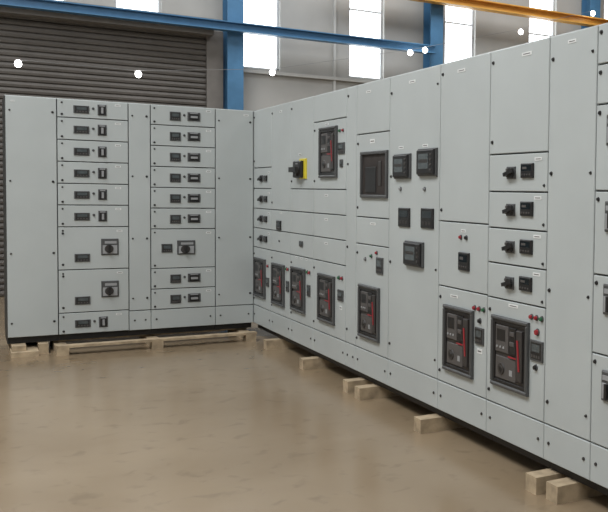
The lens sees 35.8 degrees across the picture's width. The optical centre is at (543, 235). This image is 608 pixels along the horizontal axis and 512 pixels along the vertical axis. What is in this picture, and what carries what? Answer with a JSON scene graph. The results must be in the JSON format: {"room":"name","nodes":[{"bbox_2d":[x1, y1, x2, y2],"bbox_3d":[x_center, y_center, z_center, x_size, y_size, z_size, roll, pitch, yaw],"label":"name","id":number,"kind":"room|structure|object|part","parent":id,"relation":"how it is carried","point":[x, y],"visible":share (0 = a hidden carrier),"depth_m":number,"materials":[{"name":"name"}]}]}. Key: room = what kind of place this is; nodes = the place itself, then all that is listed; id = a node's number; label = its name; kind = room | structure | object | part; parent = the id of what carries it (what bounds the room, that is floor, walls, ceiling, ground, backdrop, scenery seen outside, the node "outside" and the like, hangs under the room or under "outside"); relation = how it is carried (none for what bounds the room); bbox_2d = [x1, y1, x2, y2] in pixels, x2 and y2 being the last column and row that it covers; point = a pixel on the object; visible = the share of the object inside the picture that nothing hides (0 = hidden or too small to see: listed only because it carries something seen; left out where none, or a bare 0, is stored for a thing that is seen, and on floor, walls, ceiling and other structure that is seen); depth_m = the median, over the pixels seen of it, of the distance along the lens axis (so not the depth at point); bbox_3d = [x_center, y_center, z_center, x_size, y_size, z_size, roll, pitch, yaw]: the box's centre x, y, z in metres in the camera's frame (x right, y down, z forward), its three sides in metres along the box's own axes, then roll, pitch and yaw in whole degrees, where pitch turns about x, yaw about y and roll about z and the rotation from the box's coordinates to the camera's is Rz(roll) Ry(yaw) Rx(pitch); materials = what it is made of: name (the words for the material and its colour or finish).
{"room":"factory workshop","nodes":[
{"label":"factory workshop","id":0,"kind":"room"},
{"bbox_2d":[0,296,607,511],"bbox_3d":[2.224,1.315,6.745,20.000,0.100,20.000,-1,3,-33],"label":"floor","id":1,"kind":"structure","parent":0,"point":[229,423],"depth_m":5.34,"materials":[{"name":"beige concrete"}]},
{"bbox_2d":[8,341,48,357],"bbox_3d":[-4.819,1.031,8.243,0.300,0.090,0.720,-1,3,-33],"label":"wooden pallet","id":2,"kind":"object","parent":1,"relation":"on","point":[31,349],"visible":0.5,"depth_m":8.01,"materials":[{"name":"brown wood"}]},
{"bbox_2d":[2,95,57,343],"bbox_3d":[-4.852,-0.151,8.330,0.409,2.258,0.626,-1,3,-33],"label":"tall cabinet","id":3,"kind":"object","parent":2,"relation":"on","point":[29,124],"visible":1,"depth_m":8.08,"materials":[{"name":"grey metal"}]},
{"bbox_2d":[50,328,256,355],"bbox_3d":[-3.870,1.022,8.792,1.790,0.090,0.750,-1,3,-33],"label":"wooden pallet","id":4,"kind":"object","parent":1,"relation":"on","point":[60,347],"visible":0.64,"depth_m":8.51,"materials":[{"name":"brown wood"}]},
{"bbox_2d":[56,98,128,340],"bbox_3d":[-4.420,-0.156,8.594,0.603,2.258,0.662,-1,3,-33],"label":"tall cabinet","id":5,"kind":"object","parent":4,"relation":"on","point":[92,136],"visible":1,"depth_m":8.35,"materials":[{"name":"grey metal"}]},
{"bbox_2d":[128,103,150,335],"bbox_3d":[-4.096,-0.161,8.829,0.197,2.258,0.626,-1,3,-33],"label":"tall cabinet","id":6,"kind":"object","parent":4,"relation":"on","point":[138,114],"visible":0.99,"depth_m":8.57,"materials":[{"name":"grey metal"}]},
{"bbox_2d":[150,104,214,333],"bbox_3d":[-3.750,-0.165,9.036,0.608,2.258,0.662,-1,3,-33],"label":"tall cabinet","id":7,"kind":"object","parent":4,"relation":"on","point":[182,138],"visible":1,"depth_m":8.79,"materials":[{"name":"grey metal"}]},
{"bbox_2d":[214,108,253,329],"bbox_3d":[-3.347,-0.172,9.323,0.381,2.258,0.626,-1,3,-33],"label":"tall cabinet","id":8,"kind":"object","parent":4,"relation":"on","point":[233,128],"visible":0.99,"depth_m":9.07,"materials":[{"name":"grey metal"}]},
{"bbox_2d":[223,0,243,109],"bbox_3d":[-4.815,-2.671,13.660,0.240,6.980,0.300,-1,3,-33],"label":"steel column","id":9,"kind":"structure","parent":1,"relation":"on","point":[233,10],"depth_m":13.55,"materials":[{"name":"blue metal"}]},
{"bbox_2d":[0,0,435,54],"bbox_3d":[-6.592,-3.139,12.159,11.250,0.135,0.160,-1,3,-33],"label":"girder","id":10,"kind":"object","parent":9,"relation":"attached to","point":[40,5],"visible":1,"depth_m":13.18,"materials":[{"name":"blue metal"}]},
{"bbox_2d":[215,69,247,69],"bbox_3d":[-4.662,-2.465,13.137,0.461,0.042,0.086,-1,3,-33],"label":"string lights","id":11,"kind":"object","parent":9,"relation":"hanging from","point":[215,69],"depth_m":13.14,"materials":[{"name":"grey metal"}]},
{"bbox_2d":[253,107,275,335],"bbox_3d":[-2.527,-0.150,9.143,0.854,2.258,0.630,-1,3,-33],"label":"tall cabinet","id":12,"kind":"object","parent":1,"relation":"on","point":[262,118],"visible":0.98,"depth_m":8.89,"materials":[{"name":"grey metal"}]},
{"bbox_2d":[253,112,254,321],"bbox_3d":[-2.852,-0.207,9.665,0.820,2.198,0.598,-1,3,-33],"label":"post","id":13,"kind":"object","parent":12,"relation":"attached to","point":[253,112],"visible":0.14,"depth_m":9.18,"materials":[{"name":"grey metal"}]},
{"bbox_2d":[264,338,297,349],"bbox_3d":[-2.342,1.049,8.753,0.843,0.090,0.105,-1,3,-33],"label":"block","id":14,"kind":"object","parent":1,"relation":"on","point":[274,343],"visible":0.36,"depth_m":8.54,"materials":[{"name":"brown wood"}]},
{"bbox_2d":[271,102,294,344],"bbox_3d":[-2.181,-0.120,8.630,0.844,2.258,0.610,-1,3,-33],"label":"tall cabinet","id":15,"kind":"object","parent":14,"relation":"on","point":[281,188],"visible":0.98,"depth_m":8.39,"materials":[{"name":"grey metal"}]},
{"bbox_2d":[299,356,338,369],"bbox_3d":[-1.738,1.102,7.835,0.847,0.090,0.105,-1,3,-33],"label":"block","id":16,"kind":"object","parent":1,"relation":"on","point":[305,363],"visible":0.36,"depth_m":7.62,"materials":[{"name":"brown wood"}]},
{"bbox_2d":[288,96,317,355],"bbox_3d":[-1.867,-0.090,8.095,0.908,2.258,0.630,-1,3,-33],"label":"tall cabinet","id":17,"kind":"object","parent":16,"relation":"on","point":[301,169],"visible":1,"depth_m":7.85,"materials":[{"name":"grey metal"}]},
{"bbox_2d":[313,88,350,371],"bbox_3d":[-1.452,-0.056,7.525,0.844,2.258,0.780,-1,3,-33],"label":"tall cabinet","id":18,"kind":"object","parent":16,"relation":"on","point":[330,108],"visible":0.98,"depth_m":7.26,"materials":[{"name":"grey metal"}]},
{"bbox_2d":[343,377,373,392],"bbox_3d":[-1.173,1.151,6.987,0.838,0.090,0.105,-1,3,-33],"label":"block","id":19,"kind":"object","parent":1,"relation":"on","point":[349,385],"visible":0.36,"depth_m":6.76,"materials":[{"name":"brown wood"}]},
{"bbox_2d":[346,85,360,376],"bbox_3d":[-1.171,-0.032,7.116,0.826,2.258,0.215,-1,3,-33],"label":"tall cabinet","id":20,"kind":"object","parent":19,"relation":"on","point":[351,190],"visible":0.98,"depth_m":6.88,"materials":[{"name":"grey metal"}]},
{"bbox_2d":[356,77,393,392],"bbox_3d":[-0.947,-0.012,6.761,0.844,2.258,0.625,-1,3,-33],"label":"tall cabinet","id":21,"kind":"object","parent":19,"relation":"on","point":[373,98],"visible":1,"depth_m":6.51,"materials":[{"name":"grey metal"}]},
{"bbox_2d":[355,384,398,400],"bbox_3d":[-1.033,1.164,6.769,0.845,0.090,0.105,-1,3,-33],"label":"block","id":22,"kind":"object","parent":1,"relation":"on","point":[369,391],"visible":0.36,"depth_m":6.56,"materials":[{"name":"brown wood"}]},
{"bbox_2d":[423,3,443,68],"bbox_3d":[-1.960,-2.710,15.543,0.240,6.980,0.300,-1,3,-33],"label":"steel column","id":23,"kind":"structure","parent":1,"relation":"on","point":[433,13],"depth_m":15.41,"materials":[{"name":"blue metal"}]},
{"bbox_2d":[410,0,607,26],"bbox_3d":[0.972,-4.119,17.063,10.200,0.150,0.200,-1,3,-33],"label":"beam","id":24,"kind":"structure","parent":23,"relation":"attached to","point":[480,5],"depth_m":16.10,"materials":[{"name":"orange paint"}]},
{"bbox_2d":[14,60,27,66],"bbox_3d":[-6.914,-2.268,11.660,0.148,0.090,0.086,-1,3,-33],"label":"string lights","id":25,"kind":"object","parent":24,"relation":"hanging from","point":[18,63],"depth_m":11.62,"materials":[{"name":"white glass"}]},
{"bbox_3d":[-6.941,-2.267,11.643,0.086,0.099,0.086,-1,3,-33],"label":"bulb","id":26,"kind":"part","parent":25,"relation":"part of","materials":[{"name":"white glass"}]},
{"bbox_2d":[134,70,166,77],"bbox_3d":[-5.595,-2.290,12.531,0.420,0.132,0.086,-1,3,-33],"label":"string lights","id":27,"kind":"object","parent":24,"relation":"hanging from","point":[138,74],"depth_m":12.44,"materials":[{"name":"white glass"}]},
{"bbox_3d":[-5.722,-2.274,12.447,0.086,0.099,0.086,-1,3,-33],"label":"bulb","id":28,"kind":"part","parent":27,"relation":"part of","materials":[{"name":"white glass"}]},
{"bbox_2d":[518,11,594,34],"bbox_3d":[0.226,-3.921,16.281,1.682,0.616,0.086,-1,3,-33],"label":"string lights","id":29,"kind":"object","parent":24,"relation":"hanging from","point":[543,24],"depth_m":16.10,"materials":[{"name":"white glass"}]},
{"bbox_2d":[414,413,463,433],"bbox_3d":[-0.461,1.214,5.901,0.848,0.090,0.105,-1,3,-33],"label":"block","id":30,"kind":"object","parent":1,"relation":"on","point":[429,423],"visible":0.36,"depth_m":5.69,"materials":[{"name":"brown wood"}]},
{"bbox_2d":[388,64,443,416],"bbox_3d":[-0.561,0.022,6.168,0.854,2.258,0.790,-1,3,-33],"label":"tall cabinet","id":31,"kind":"object","parent":30,"relation":"on","point":[415,96],"visible":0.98,"depth_m":5.92,"materials":[{"name":"grey metal"}]},
{"bbox_2d":[438,52,492,439],"bbox_3d":[-0.167,0.056,5.579,0.844,2.258,0.630,-1,3,-33],"label":"tall cabinet","id":32,"kind":"object","parent":30,"relation":"on","point":[465,154],"visible":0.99,"depth_m":5.33,"materials":[{"name":"grey metal"}]},
{"bbox_2d":[526,468,566,494],"bbox_3d":[0.281,1.278,4.787,0.838,0.090,0.105,-1,3,-33],"label":"block","id":33,"kind":"object","parent":1,"relation":"on","point":[535,480],"visible":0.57,"depth_m":4.56,"materials":[{"name":"brown wood"}]},
{"bbox_2d":[486,37,550,467],"bbox_3d":[0.171,0.086,5.060,0.854,2.258,0.610,-1,3,-33],"label":"tall cabinet","id":34,"kind":"object","parent":33,"relation":"on","point":[520,74],"visible":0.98,"depth_m":4.81,"materials":[{"name":"grey metal"}]},
{"bbox_2d":[544,25,599,490],"bbox_3d":[0.463,0.111,4.642,0.826,2.258,0.410,-1,3,-33],"label":"tall cabinet","id":35,"kind":"object","parent":33,"relation":"on","point":[574,64],"visible":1,"depth_m":4.40,"materials":[{"name":"grey metal"}]},
{"bbox_2d":[546,477,604,504],"bbox_3d":[0.381,1.286,4.650,0.822,0.090,0.105,-1,3,-33],"label":"block","id":36,"kind":"object","parent":1,"relation":"on","point":[563,490],"visible":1,"depth_m":4.44,"materials":[{"name":"brown wood"}]},
{"bbox_2d":[581,0,600,28],"bbox_3d":[0.894,-2.750,17.427,0.240,6.980,0.300,-1,3,-33],"label":"steel column","id":37,"kind":"structure","parent":1,"relation":"on","point":[587,5],"depth_m":17.28,"materials":[{"name":"blue metal"}]},
{"bbox_3d":[0.858,1.328,3.924,0.826,0.090,0.105,-1,3,-33],"label":"block","id":38,"kind":"object","parent":1,"relation":"on","visible":0},
{"bbox_2d":[590,23,607,495],"bbox_3d":[0.726,0.135,4.212,0.862,2.258,0.600,-1,3,-33],"label":"tall cabinet","id":39,"kind":"object","parent":38,"relation":"on","point":[598,465],"visible":1,"depth_m":4.20,"materials":[{"name":"grey metal"}]},
{"bbox_2d":[66,0,604,110],"bbox_3d":[-3.277,-2.717,14.997,20.000,7.000,0.200,-1,3,-33],"label":"wall","id":40,"kind":"structure","parent":0,"point":[402,20],"depth_m":14.67,"materials":[{"name":"grey paint"}]},
{"bbox_2d":[0,0,222,296],"bbox_3d":[-8.141,-1.186,11.542,7.640,4.100,0.330,-1,3,-33],"label":"roller shutter","id":41,"kind":"object","parent":40,"relation":"attached to","point":[190,57],"visible":0.3,"depth_m":12.73,"materials":[{"name":"grey metal"}]},
{"bbox_3d":[-5.109,-1.159,13.667,0.240,3.950,0.130,-1,3,-33],"label":"guide rail","id":42,"kind":"part","parent":41,"relation":"part of","materials":[{"name":"grey metal"}]},
{"bbox_2d":[115,0,159,11],"bbox_3d":[-6.042,-4.092,13.103,0.630,1.570,0.060,-1,3,-33],"label":"window","id":43,"kind":"structure","parent":40,"relation":"in","point":[115,0],"depth_m":13.27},
{"bbox_2d":[244,0,278,69],"bbox_3d":[-4.558,-3.778,14.101,0.620,2.240,0.060,-1,3,-33],"label":"window","id":44,"kind":"structure","parent":40,"relation":"in","point":[277,1],"depth_m":14.26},
{"bbox_2d":[269,68,276,75],"bbox_3d":[-4.151,-2.492,13.473,0.106,0.111,0.086,-1,3,-33],"label":"string lights","id":45,"kind":"object","parent":40,"relation":"hanging from","point":[272,71],"depth_m":13.45,"materials":[{"name":"white glass"}]},
{"bbox_3d":[-4.150,-2.490,13.474,0.086,0.099,0.086,-1,3,-33],"label":"bulb","id":46,"kind":"part","parent":45,"relation":"part of","materials":[{"name":"white glass"}]},
{"bbox_2d":[244,69,373,82],"bbox_3d":[0.186,-2.663,17.131,11.870,0.050,0.060,-1,3,-33],"label":"trim","id":47,"kind":"structure","parent":40,"relation":"attached to","point":[248,70],"depth_m":14.44,"materials":[{"name":"paint"}]},
{"bbox_2d":[333,0,335,90],"bbox_3d":[-3.506,-2.058,14.740,0.040,5.700,0.040,-1,3,-33],"label":"conduit pipe","id":48,"kind":"object","parent":40,"relation":"attached to","point":[334,1],"visible":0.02,"depth_m":14.68,"materials":[{"name":"metal"}]},
{"bbox_2d":[349,0,382,79],"bbox_3d":[-3.064,-3.799,15.087,0.620,2.240,0.060,-1,3,-33],"label":"window","id":49,"kind":"structure","parent":40,"relation":"in","point":[381,1],"depth_m":15.23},
{"bbox_2d":[445,10,473,56],"bbox_3d":[-1.570,-3.820,16.073,0.620,2.240,0.060,-1,3,-33],"label":"window","id":50,"kind":"structure","parent":40,"relation":"in","point":[471,25],"depth_m":16.21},
{"bbox_2d":[529,0,553,36],"bbox_3d":[-0.085,-3.841,17.053,0.620,2.240,0.060,-1,3,-33],"label":"window","id":51,"kind":"structure","parent":40,"relation":"in","point":[552,1],"depth_m":17.17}
]}

